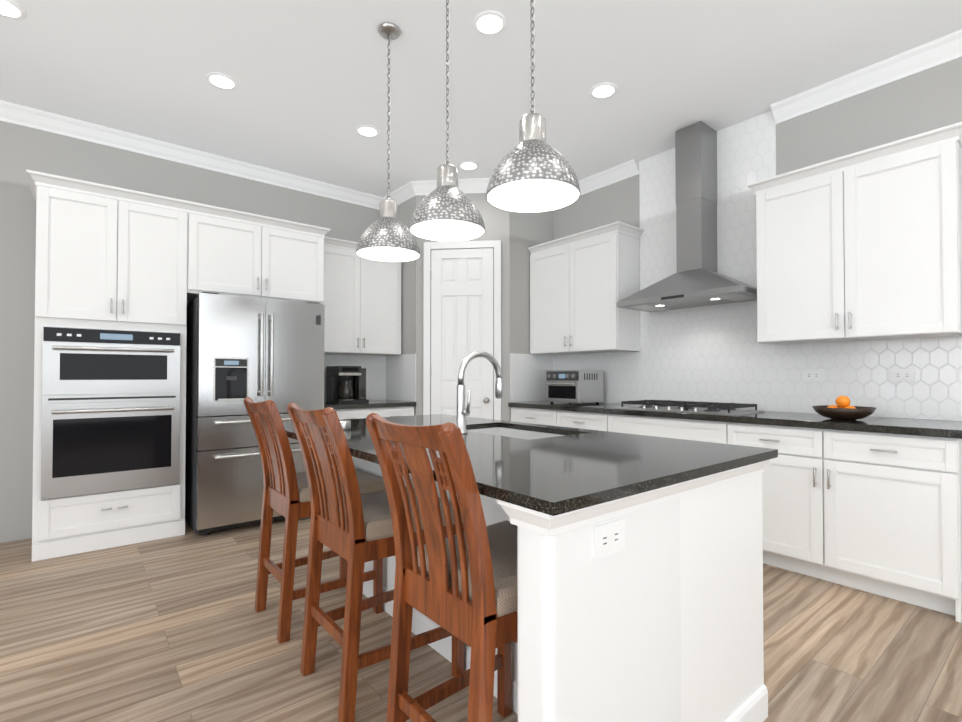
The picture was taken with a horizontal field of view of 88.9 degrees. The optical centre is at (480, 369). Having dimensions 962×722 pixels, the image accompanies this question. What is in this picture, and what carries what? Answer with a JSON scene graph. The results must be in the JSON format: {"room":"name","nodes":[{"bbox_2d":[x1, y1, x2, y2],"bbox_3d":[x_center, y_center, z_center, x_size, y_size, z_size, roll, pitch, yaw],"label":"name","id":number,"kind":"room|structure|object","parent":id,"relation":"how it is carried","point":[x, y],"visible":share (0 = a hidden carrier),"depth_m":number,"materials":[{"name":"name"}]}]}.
{"room":"kitchen","nodes":[
{"label":"kitchen","id":0,"kind":"room"},
{"bbox_2d":[0,517,961,721],"bbox_3d":[-0.538,1.230,-0.260,9.150,0.120,9.650,1,-1,-39],"label":"floor","id":1,"kind":"structure","parent":0,"point":[176,629],"depth_m":2.12,"materials":[{"name":"brown wood"}]},
{"bbox_2d":[32,171,189,561],"bbox_3d":[-2.706,-0.014,3.616,0.840,2.476,0.615,1,-1,-39],"label":"tall cabinet","id":2,"kind":"object","parent":1,"relation":"on","point":[112,257],"depth_m":3.35,"materials":[{"name":"white wood"}]},
{"bbox_2d":[41,326,180,499],"bbox_3d":[-2.492,0.280,3.348,0.760,1.110,0.098,1,-1,-39],"label":"wall oven","id":3,"kind":"object","parent":2,"relation":"in","point":[110,410],"visible":1,"depth_m":3.33,"materials":[{"name":"silver metal"}]},
{"bbox_2d":[185,292,324,534],"bbox_3d":[-1.904,0.335,4.094,0.921,1.790,0.872,1,-1,-39],"label":"refrigerator","id":4,"kind":"object","parent":1,"relation":"on","point":[239,349],"visible":0.65,"depth_m":3.70,"materials":[{"name":"grey metal"}]},
{"bbox_2d":[243,397,385,642],"bbox_3d":[-0.841,0.672,2.451,0.579,1.072,0.473,1,-1,-39],"label":"stool","id":5,"kind":"object","parent":1,"relation":"on","point":[286,494],"visible":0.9,"depth_m":2.31,"materials":[{"name":"brown wood"}]},
{"bbox_2d":[332,405,415,466],"bbox_3d":[-1.213,0.801,4.815,0.925,0.880,0.615,1,-1,-39],"label":"base cabinet","id":6,"kind":"object","parent":1,"relation":"on","point":[407,410],"depth_m":4.59,"materials":[{"name":"white wood"}]},
{"bbox_2d":[324,401,415,408],"bbox_3d":[-1.203,0.341,4.813,0.930,0.040,0.639,1,-1,-39],"label":"countertop","id":7,"kind":"structure","parent":6,"relation":"on","point":[372,404],"depth_m":4.58,"materials":[{"name":"black stone"}]},
{"bbox_2d":[326,366,368,403],"bbox_3d":[-1.276,0.143,4.708,0.300,0.350,0.327,1,-1,-39],"label":"coffee maker","id":8,"kind":"object","parent":7,"relation":"on","point":[345,384],"visible":1,"depth_m":4.66,"materials":[{"name":"black plastic"}]},
{"bbox_2d":[287,402,463,721],"bbox_3d":[-0.419,0.665,1.931,0.579,1.072,0.473,1,-1,-39],"label":"stool","id":9,"kind":"object","parent":1,"relation":"on","point":[352,526],"visible":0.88,"depth_m":1.77,"materials":[{"name":"brown wood"}]},
{"bbox_2d":[365,413,517,721],"bbox_3d":[0.016,0.658,1.395,0.579,1.072,0.473,1,-1,-39],"label":"stool","id":10,"kind":"object","parent":1,"relation":"on","point":[461,585],"visible":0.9,"depth_m":1.26,"materials":[{"name":"brown wood"}]},
{"bbox_2d":[287,422,772,721],"bbox_3d":[-0.066,0.756,2.121,1.106,0.893,2.016,1,-1,-39],"label":"kitchen island","id":11,"kind":"object","parent":1,"relation":"on","point":[640,575],"depth_m":1.28,"materials":[{"name":"white wood"}]},
{"bbox_2d":[283,414,502,437],"bbox_3d":[-0.495,0.304,2.678,1.140,0.027,0.700,1,-1,-39],"label":"island countertop","id":12,"kind":"structure","parent":11,"relation":"on","point":[358,426],"depth_m":2.73,"materials":[{"name":"black stone"}]},
{"bbox_2d":[340,420,350,429],"bbox_3d":[-0.660,0.265,2.326,0.081,0.041,0.082,1,-1,-39],"label":"jar candle","id":13,"kind":"object","parent":12,"relation":"on","point":[345,425],"visible":0.31,"depth_m":2.29,"materials":[{"name":"white wax"}]},
{"bbox_2d":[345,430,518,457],"bbox_3d":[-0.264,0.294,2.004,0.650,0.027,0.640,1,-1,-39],"label":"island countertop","id":14,"kind":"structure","parent":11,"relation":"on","point":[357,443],"depth_m":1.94,"materials":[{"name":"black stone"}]},
{"bbox_2d":[456,351,503,433],"bbox_3d":[0.007,0.098,2.233,0.276,0.371,0.098,1,-1,-39],"label":"faucet","id":15,"kind":"object","parent":14,"relation":"on","point":[462,412],"visible":0.98,"depth_m":2.17,"materials":[{"name":"polished chrome metal"}]},
{"bbox_2d":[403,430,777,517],"bbox_3d":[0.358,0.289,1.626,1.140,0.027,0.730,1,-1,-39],"label":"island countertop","id":16,"kind":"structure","parent":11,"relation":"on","point":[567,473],"depth_m":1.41,"materials":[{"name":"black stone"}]},
{"bbox_2d":[508,406,559,425],"bbox_3d":[0.733,0.799,4.708,0.615,0.880,0.662,1,-1,-39],"label":"base cabinet","id":17,"kind":"object","parent":1,"relation":"on","point":[518,414],"depth_m":4.51,"materials":[{"name":"white wood"}]},
{"bbox_2d":[560,410,615,431],"bbox_3d":[1.073,0.793,4.290,0.615,0.880,0.664,1,-1,-39],"label":"base cabinet","id":18,"kind":"object","parent":1,"relation":"on","point":[568,418],"depth_m":4.05,"materials":[{"name":"white wood"}]},
{"bbox_2d":[616,414,739,444],"bbox_3d":[1.536,0.785,3.719,0.615,0.880,1.054,1,-1,-39],"label":"base cabinet","id":19,"kind":"object","parent":1,"relation":"on","point":[677,428],"depth_m":3.42,"materials":[{"name":"white wood"}]},
{"bbox_2d":[740,422,961,622],"bbox_3d":[2.149,0.775,2.962,0.615,0.880,1.142,1,-1,-39],"label":"base cabinet","id":20,"kind":"object","parent":1,"relation":"on","point":[879,514],"depth_m":2.61,"materials":[{"name":"white wood"}]},
{"bbox_2d":[508,402,961,437],"bbox_3d":[1.515,0.326,3.729,0.638,0.040,3.180,1,-1,-39],"label":"countertop","id":21,"kind":"structure","parent":20,"relation":"on","point":[919,428],"depth_m":2.95,"materials":[{"name":"black stone"}]},
{"bbox_2d":[545,370,603,404],"bbox_3d":[0.860,0.162,4.602,0.394,0.310,0.411,1,-1,-39],"label":"toaster oven","id":22,"kind":"object","parent":21,"relation":"on","point":[579,387],"visible":1,"depth_m":4.47,"materials":[{"name":"silver metal"}]},
{"bbox_2d":[614,400,764,414],"bbox_3d":[1.542,0.275,3.699,0.500,0.058,0.920,1,-1,-39],"label":"cooktop","id":23,"kind":"object","parent":21,"relation":"in","point":[696,407],"visible":1,"depth_m":3.54,"materials":[{"name":"silver metal"}]},
{"bbox_2d":[812,396,876,419],"bbox_3d":[2.144,0.224,2.901,0.310,0.139,0.310,1,-1,-39],"label":"fruit bowl","id":24,"kind":"object","parent":21,"relation":"on","point":[843,410],"visible":1,"depth_m":2.83,"materials":[{"name":"brown wood"}]},
{"bbox_2d":[0,57,961,542],"bbox_3d":[-0.538,-0.380,-0.237,9.150,3.100,9.650,1,-1,-39],"label":"wall","id":25,"kind":"structure","parent":0,"point":[714,353],"depth_m":3.72,"materials":[{"name":"grey paint"}]},
{"bbox_2d":[190,201,325,308],"bbox_3d":[-1.976,-0.906,4.220,1.039,0.676,0.615,1,-1,-39],"label":"upper cabinet","id":26,"kind":"object","parent":25,"relation":"attached to","point":[233,252],"depth_m":3.95,"materials":[{"name":"white wood"}]},
{"bbox_2d":[324,237,400,355],"bbox_3d":[-1.294,-0.696,4.937,0.925,1.076,0.354,1,-1,-39],"label":"upper cabinet","id":27,"kind":"object","parent":25,"relation":"attached to","point":[363,309],"depth_m":4.80,"materials":[{"name":"white wood"}]},
{"bbox_2d":[423,240,500,419],"bbox_3d":[-0.186,-0.013,4.824,0.563,2.506,0.563,1,-1,-39],"label":"pantry door","id":28,"kind":"structure","parent":25,"relation":"in","point":[462,303],"depth_m":4.83,"materials":[{"name":"white wood"}]},
{"bbox_2d":[0,29,961,209],"bbox_3d":[-0.549,-1.874,-0.322,9.000,0.114,9.500,1,-1,-39],"label":"crown molding","id":29,"kind":"structure","parent":25,"relation":"attached to","point":[930,54],"depth_m":3.78,"materials":[{"name":"white wood"}]},
{"bbox_2d":[528,222,643,354],"bbox_3d":[0.954,-0.700,4.665,0.347,1.076,1.040,1,-1,-39],"label":"upper cabinet","id":30,"kind":"object","parent":25,"relation":"attached to","point":[578,281],"depth_m":4.41,"materials":[{"name":"white wood"}]},
{"bbox_2d":[617,121,756,311],"bbox_3d":[1.596,-1.190,3.764,0.494,1.364,0.970,1,-1,-39],"label":"range hood","id":31,"kind":"object","parent":25,"relation":"attached to","point":[696,280],"visible":1,"depth_m":3.74,"materials":[{"name":"silver metal"}]},
{"bbox_2d":[803,370,822,380],"bbox_3d":[2.253,0.039,3.326,0.006,0.075,0.118,1,-1,-39],"label":"electrical outlet plate","id":32,"kind":"object","parent":25,"relation":"attached to","point":[808,375],"depth_m":3.32,"materials":[{"name":"white plastic"}]},
{"bbox_2d":[752,122,961,344],"bbox_3d":[2.289,-0.723,3.018,0.347,1.076,0.980,1,-1,-39],"label":"upper cabinet","id":33,"kind":"object","parent":25,"relation":"attached to","point":[864,245],"depth_m":2.83,"materials":[{"name":"white wood"}]},
{"bbox_2d":[890,369,915,381],"bbox_3d":[2.548,0.034,2.961,0.006,0.075,0.118,1,-1,-39],"label":"electrical outlet plate","id":34,"kind":"object","parent":25,"relation":"attached to","point":[906,375],"depth_m":2.96,"materials":[{"name":"white plastic"}]},
{"bbox_2d":[0,0,961,196],"bbox_3d":[-0.538,-1.990,-0.215,9.150,0.120,9.650,1,-1,-39],"label":"ceiling","id":35,"kind":"structure","parent":0,"point":[307,97],"depth_m":3.08,"materials":[{"name":"white paint"}]},
{"bbox_2d":[0,0,26,19],"bbox_3d":[-2.489,-1.887,2.547,0.190,0.007,0.184,0,-1,21],"label":"recessed light","id":36,"kind":"object","parent":35,"relation":"in","point":[10,9],"depth_m":2.57,"materials":[{"name":"white plastic"}]},
{"bbox_2d":[205,72,237,89],"bbox_3d":[-1.689,-1.878,3.196,0.184,0.007,0.184,0,-1,21],"label":"recessed light","id":37,"kind":"object","parent":35,"relation":"in","point":[219,80],"depth_m":3.19,"materials":[{"name":"white plastic"}]},
{"bbox_2d":[355,125,379,136],"bbox_3d":[-0.888,-1.869,3.844,0.184,0.007,0.184,0,-1,21],"label":"recessed light","id":38,"kind":"object","parent":35,"relation":"in","point":[363,130],"depth_m":3.83,"materials":[{"name":"white plastic"}]},
{"bbox_2d":[356,23,420,261],"bbox_3d":[-0.511,-1.261,2.719,0.352,1.253,0.352,1,-1,-39],"label":"pendant light","id":39,"kind":"object","parent":35,"relation":"hanging from","point":[387,236],"visible":1,"depth_m":2.67,"materials":[{"name":"silver metal"}]},
{"bbox_2d":[409,0,484,241],"bbox_3d":[-0.155,-1.267,2.280,0.352,1.253,0.352,1,-1,-39],"label":"pendant light","id":40,"kind":"object","parent":35,"relation":"hanging from","point":[446,209],"visible":1,"depth_m":2.23,"materials":[{"name":"silver metal"}]},
{"bbox_2d":[458,161,478,169],"bbox_3d":[-0.112,-1.860,4.474,0.184,0.007,0.184,0,-1,21],"label":"recessed light","id":41,"kind":"object","parent":35,"relation":"in","point":[465,165],"depth_m":4.46,"materials":[{"name":"white plastic"}]},
{"bbox_2d":[473,10,506,35],"bbox_3d":[0.048,-1.885,2.673,0.184,0.007,0.184,0,-1,21],"label":"recessed light","id":42,"kind":"object","parent":35,"relation":"in","point":[489,23],"depth_m":2.67,"materials":[{"name":"white plastic"}]},
{"bbox_2d":[486,0,579,212],"bbox_3d":[0.194,-1.273,1.849,0.352,1.253,0.352,1,-1,-39],"label":"pendant light","id":43,"kind":"object","parent":35,"relation":"hanging from","point":[533,172],"visible":1,"depth_m":1.81,"materials":[{"name":"silver metal"}]},
{"bbox_2d":[589,82,617,98],"bbox_3d":[0.825,-1.877,3.303,0.184,0.007,0.184,0,-1,21],"label":"recessed light","id":44,"kind":"object","parent":35,"relation":"in","point":[605,90],"depth_m":3.29,"materials":[{"name":"white plastic"}]}
]}

